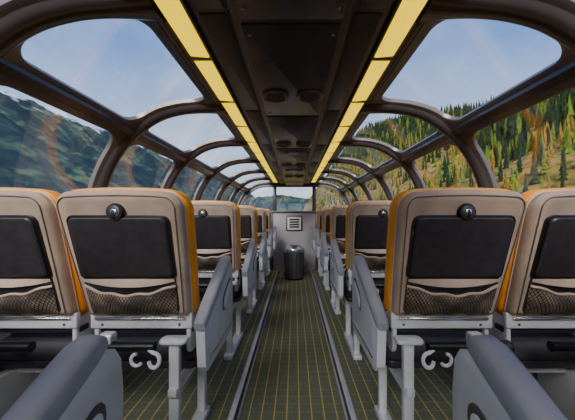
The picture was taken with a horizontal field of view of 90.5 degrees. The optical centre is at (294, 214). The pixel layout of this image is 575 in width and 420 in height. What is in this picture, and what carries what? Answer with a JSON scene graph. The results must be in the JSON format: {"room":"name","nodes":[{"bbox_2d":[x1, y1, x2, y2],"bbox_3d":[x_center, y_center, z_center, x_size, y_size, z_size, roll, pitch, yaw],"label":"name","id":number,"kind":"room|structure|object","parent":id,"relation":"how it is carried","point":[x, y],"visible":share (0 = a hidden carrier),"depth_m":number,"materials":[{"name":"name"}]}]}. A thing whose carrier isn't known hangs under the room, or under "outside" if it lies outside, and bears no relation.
{"room":"train carriage","nodes":[
{"label":"train carriage","id":0,"kind":"room"},
{"bbox_2d":[122,269,453,419],"bbox_3d":[-0.015,1.170,2.100,3.000,0.100,10.300,0,0,0],"label":"floor","id":1,"kind":"structure","parent":0,"point":[292,377],"depth_m":2.00,"materials":[{"name":"carpet"}]},
{"bbox_2d":[0,187,94,417],"bbox_3d":[-1.189,0.505,1.400,0.513,1.230,0.680,0,0,0],"label":"seat","id":2,"kind":"object","parent":1,"relation":"on","point":[42,302],"visible":0.81,"depth_m":1.17,"materials":[{"name":"beige leather"}]},
{"bbox_2d":[0,334,122,419],"bbox_3d":[-0.642,0.505,0.361,0.592,1.230,0.690,0,0,0],"label":"seat","id":3,"kind":"object","parent":1,"relation":"on","point":[84,380],"visible":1,"depth_m":0.47,"materials":[{"name":"grey plastic"}]},
{"bbox_2d":[56,187,232,419],"bbox_3d":[-0.642,0.505,1.401,0.592,1.230,0.690,0,0,0],"label":"seat","id":4,"kind":"object","parent":1,"relation":"on","point":[133,250],"visible":0.95,"depth_m":1.16,"materials":[{"name":"beige leather"}]},
{"bbox_2d":[191,200,256,359],"bbox_3d":[-0.642,0.505,2.421,0.592,1.230,0.690,0,0,0],"label":"seat","id":5,"kind":"object","parent":1,"relation":"on","point":[217,223],"visible":0.58,"depth_m":2.18,"materials":[{"name":"beige leather"}]},
{"bbox_2d":[238,205,266,313],"bbox_3d":[-0.642,0.505,3.431,0.592,1.230,0.690,0,0,0],"label":"seat","id":6,"kind":"object","parent":1,"relation":"on","point":[248,214],"visible":0.27,"depth_m":3.19,"materials":[{"name":"beige leather"}]},
{"bbox_2d":[227,269,278,419],"bbox_3d":[-0.346,1.145,1.415,0.047,0.070,8.830,0,0,0],"label":"trim","id":7,"kind":"structure","parent":1,"relation":"on","point":[235,411],"depth_m":2.15,"materials":[{"name":"metal"}]},
{"bbox_2d":[256,208,272,290],"bbox_3d":[-0.642,0.505,4.441,0.592,1.230,0.690,0,0,0],"label":"seat","id":8,"kind":"object","parent":1,"relation":"on","point":[261,213],"visible":0.32,"depth_m":4.21,"materials":[{"name":"beige plastic"}]},
{"bbox_2d":[264,209,276,275],"bbox_3d":[-0.642,0.505,5.421,0.592,1.230,0.690,0,0,0],"label":"seat","id":9,"kind":"object","parent":1,"relation":"on","point":[268,212],"visible":0.2,"depth_m":5.21,"materials":[{"name":"grey plastic"}]},
{"bbox_2d":[284,245,303,279],"bbox_3d":[-0.015,0.875,5.300,0.384,0.610,0.384,0,0,0],"label":"waste bin","id":10,"kind":"object","parent":1,"relation":"on","point":[293,254],"visible":1,"depth_m":5.15,"materials":[{"name":"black metal"}]},
{"bbox_2d":[311,209,322,275],"bbox_3d":[0.612,0.505,5.421,0.592,1.230,0.690,0,0,0],"label":"seat","id":11,"kind":"object","parent":1,"relation":"on","point":[319,212],"visible":0.28,"depth_m":5.20,"materials":[{"name":"grey plastic"}]},
{"bbox_2d":[315,208,331,290],"bbox_3d":[0.612,0.505,4.441,0.592,1.230,0.690,0,0,0],"label":"seat","id":12,"kind":"object","parent":1,"relation":"on","point":[326,212],"visible":0.31,"depth_m":4.22,"materials":[{"name":"grey plastic"}]},
{"bbox_2d":[309,269,356,419],"bbox_3d":[0.317,1.145,1.415,0.047,0.070,8.830,0,0,0],"label":"trim","id":13,"kind":"structure","parent":1,"relation":"on","point":[347,404],"depth_m":2.15,"materials":[{"name":"metal"}]},
{"bbox_2d":[320,205,347,313],"bbox_3d":[0.612,0.505,3.431,0.592,1.230,0.690,0,0,0],"label":"seat","id":14,"kind":"object","parent":1,"relation":"on","point":[337,213],"visible":0.3,"depth_m":3.20,"materials":[{"name":"beige leather"}]},
{"bbox_2d":[330,200,390,359],"bbox_3d":[0.612,0.505,2.421,0.592,1.230,0.690,0,0,0],"label":"seat","id":15,"kind":"object","parent":1,"relation":"on","point":[366,226],"visible":0.64,"depth_m":2.18,"materials":[{"name":"beige leather"}]},
{"bbox_2d":[352,187,525,419],"bbox_3d":[0.612,0.505,1.401,0.592,1.230,0.690,0,0,0],"label":"seat","id":16,"kind":"object","parent":1,"relation":"on","point":[449,250],"visible":0.99,"depth_m":1.16,"materials":[{"name":"beige leather"}]},
{"bbox_2d":[452,334,568,419],"bbox_3d":[0.612,0.505,0.361,0.592,1.230,0.690,0,0,0],"label":"seat","id":17,"kind":"object","parent":1,"relation":"on","point":[490,382],"visible":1,"depth_m":0.47,"materials":[{"name":"grey plastic"}]},
{"bbox_2d":[489,187,574,419],"bbox_3d":[1.159,0.505,1.400,0.513,1.230,0.680,0,0,0],"label":"seat","id":18,"kind":"object","parent":1,"relation":"on","point":[535,306],"visible":0.8,"depth_m":1.19,"materials":[{"name":"beige leather"}]},
{"bbox_2d":[156,0,426,185],"bbox_3d":[-0.015,-0.795,2.100,1.160,0.129,10.300,0,0,0],"label":"ceiling","id":19,"kind":"structure","parent":0,"point":[292,47],"depth_m":1.37,"materials":[{"name":"brown metal"}]},
{"bbox_2d":[154,0,277,182],"bbox_3d":[-0.480,-0.796,2.000,0.142,0.035,9.900,0,0,0],"label":"ceiling light strip","id":20,"kind":"object","parent":19,"relation":"attached to","point":[178,14],"depth_m":1.47,"materials":[{"name":"yellow plastic"}]},
{"bbox_2d":[262,90,288,102],"bbox_3d":[-0.120,-0.725,1.750,0.164,0.016,0.164,0,0,0],"label":"ceiling vent","id":21,"kind":"object","parent":19,"relation":"attached to","point":[275,96],"depth_m":1.74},
{"bbox_2d":[276,142,290,146],"bbox_3d":[-0.120,-0.725,2.950,0.164,0.016,0.164,0,0,0],"label":"ceiling vent","id":22,"kind":"object","parent":19,"relation":"attached to","point":[281,144],"depth_m":2.92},
{"bbox_2d":[296,142,311,146],"bbox_3d":[0.090,-0.725,2.950,0.164,0.016,0.164,0,0,0],"label":"ceiling vent","id":23,"kind":"object","parent":19,"relation":"attached to","point":[302,144],"depth_m":2.92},
{"bbox_2d":[296,90,322,102],"bbox_3d":[0.090,-0.725,1.750,0.164,0.016,0.164,0,0,0],"label":"ceiling vent","id":24,"kind":"object","parent":19,"relation":"attached to","point":[308,96],"depth_m":1.74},
{"bbox_2d":[311,0,427,182],"bbox_3d":[0.450,-0.796,2.000,0.142,0.035,9.900,0,0,0],"label":"ceiling light strip","id":25,"kind":"object","parent":19,"relation":"attached to","point":[404,13],"depth_m":1.46,"materials":[{"name":"yellow plastic"}]},
{"bbox_2d":[265,211,317,271],"bbox_3d":[-0.015,0.550,6.534,2.760,1.260,1.392,0,0,0],"label":"wall partition","id":26,"kind":"structure","parent":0,"point":[285,238],"depth_m":5.88,"materials":[{"name":"laminate"}]},
{"bbox_2d":[286,215,302,230],"bbox_3d":[-0.015,0.170,5.863,0.340,0.320,0.026,0,0,0],"label":"vent","id":27,"kind":"object","parent":26,"relation":"attached to","point":[293,222],"visible":1,"depth_m":5.85,"materials":[{"name":"white metal"}]},
{"bbox_2d":[238,182,348,210],"bbox_3d":[-0.015,0.170,7.250,3.040,2.020,0.080,0,0,0],"label":"wall","id":28,"kind":"structure","parent":0,"point":[276,185],"depth_m":7.21,"materials":[{"name":"metal"}]},
{"bbox_2d":[281,151,306,154],"bbox_3d":[-0.015,-0.725,3.350,0.300,0.015,0.160,0,0,0],"label":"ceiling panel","id":29,"kind":"object","parent":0,"point":[282,152],"depth_m":3.31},
{"bbox_2d":[285,169,302,170],"bbox_3d":[-0.015,-0.725,4.650,0.300,0.015,0.160,0,0,0],"label":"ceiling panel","id":30,"kind":"object","parent":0,"point":[285,169],"depth_m":4.59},
{"bbox_2d":[495,310,572,380],"bbox_3d":[1.475,0.650,2.100,0.120,0.940,10.300,0,0,0],"label":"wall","id":31,"kind":"structure","parent":0,"point":[535,375],"depth_m":1.68,"materials":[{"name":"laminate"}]},
{"bbox_2d":[314,0,574,204],"bbox_3d":[0.992,-0.316,2.100,1.015,1.039,10.468,0,0,0],"label":"frame","id":32,"kind":"object","parent":31,"relation":"attached to","point":[555,19],"visible":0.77,"depth_m":1.62,"materials":[{"name":"brown metal"}]},
{"bbox_3d":[-1.505,0.650,2.100,0.120,0.940,10.300,0,0,0],"label":"wall","id":33,"kind":"structure","parent":0,"visible":0},
{"bbox_2d":[0,0,274,204],"bbox_3d":[-1.022,-0.316,2.100,1.015,1.039,10.468,0,0,0],"label":"frame","id":34,"kind":"object","parent":33,"relation":"on","point":[20,20],"visible":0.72,"depth_m":1.56,"materials":[{"name":"brown metal"}]},
{"label":"outside","id":35,"kind":"structure","parent":0,"visible":0},
{"bbox_2d":[0,90,309,210],"bbox_3d":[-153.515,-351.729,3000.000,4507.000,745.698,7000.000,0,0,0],"label":"mountain range","id":36,"kind":"object","parent":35,"point":[42,147],"visible":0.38,"depth_m":1045.73,"materials":[{"name":"green plant"}]},
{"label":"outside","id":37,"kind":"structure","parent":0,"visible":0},
{"bbox_2d":[302,115,574,210],"bbox_3d":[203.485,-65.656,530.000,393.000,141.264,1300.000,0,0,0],"label":"hillside","id":38,"kind":"structure","parent":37,"point":[553,173],"depth_m":93.10,"materials":[{"name":"green plant"}]},
{"bbox_2d":[310,87,574,210],"bbox_3d":[83.201,-67.949,280.172,136.958,143.967,643.330,0,0,0],"label":"conifer forest","id":39,"kind":"object","parent":38,"relation":"on","point":[558,110],"visible":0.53,"depth_m":92.46,"materials":[{"name":"green plant"}]}
]}

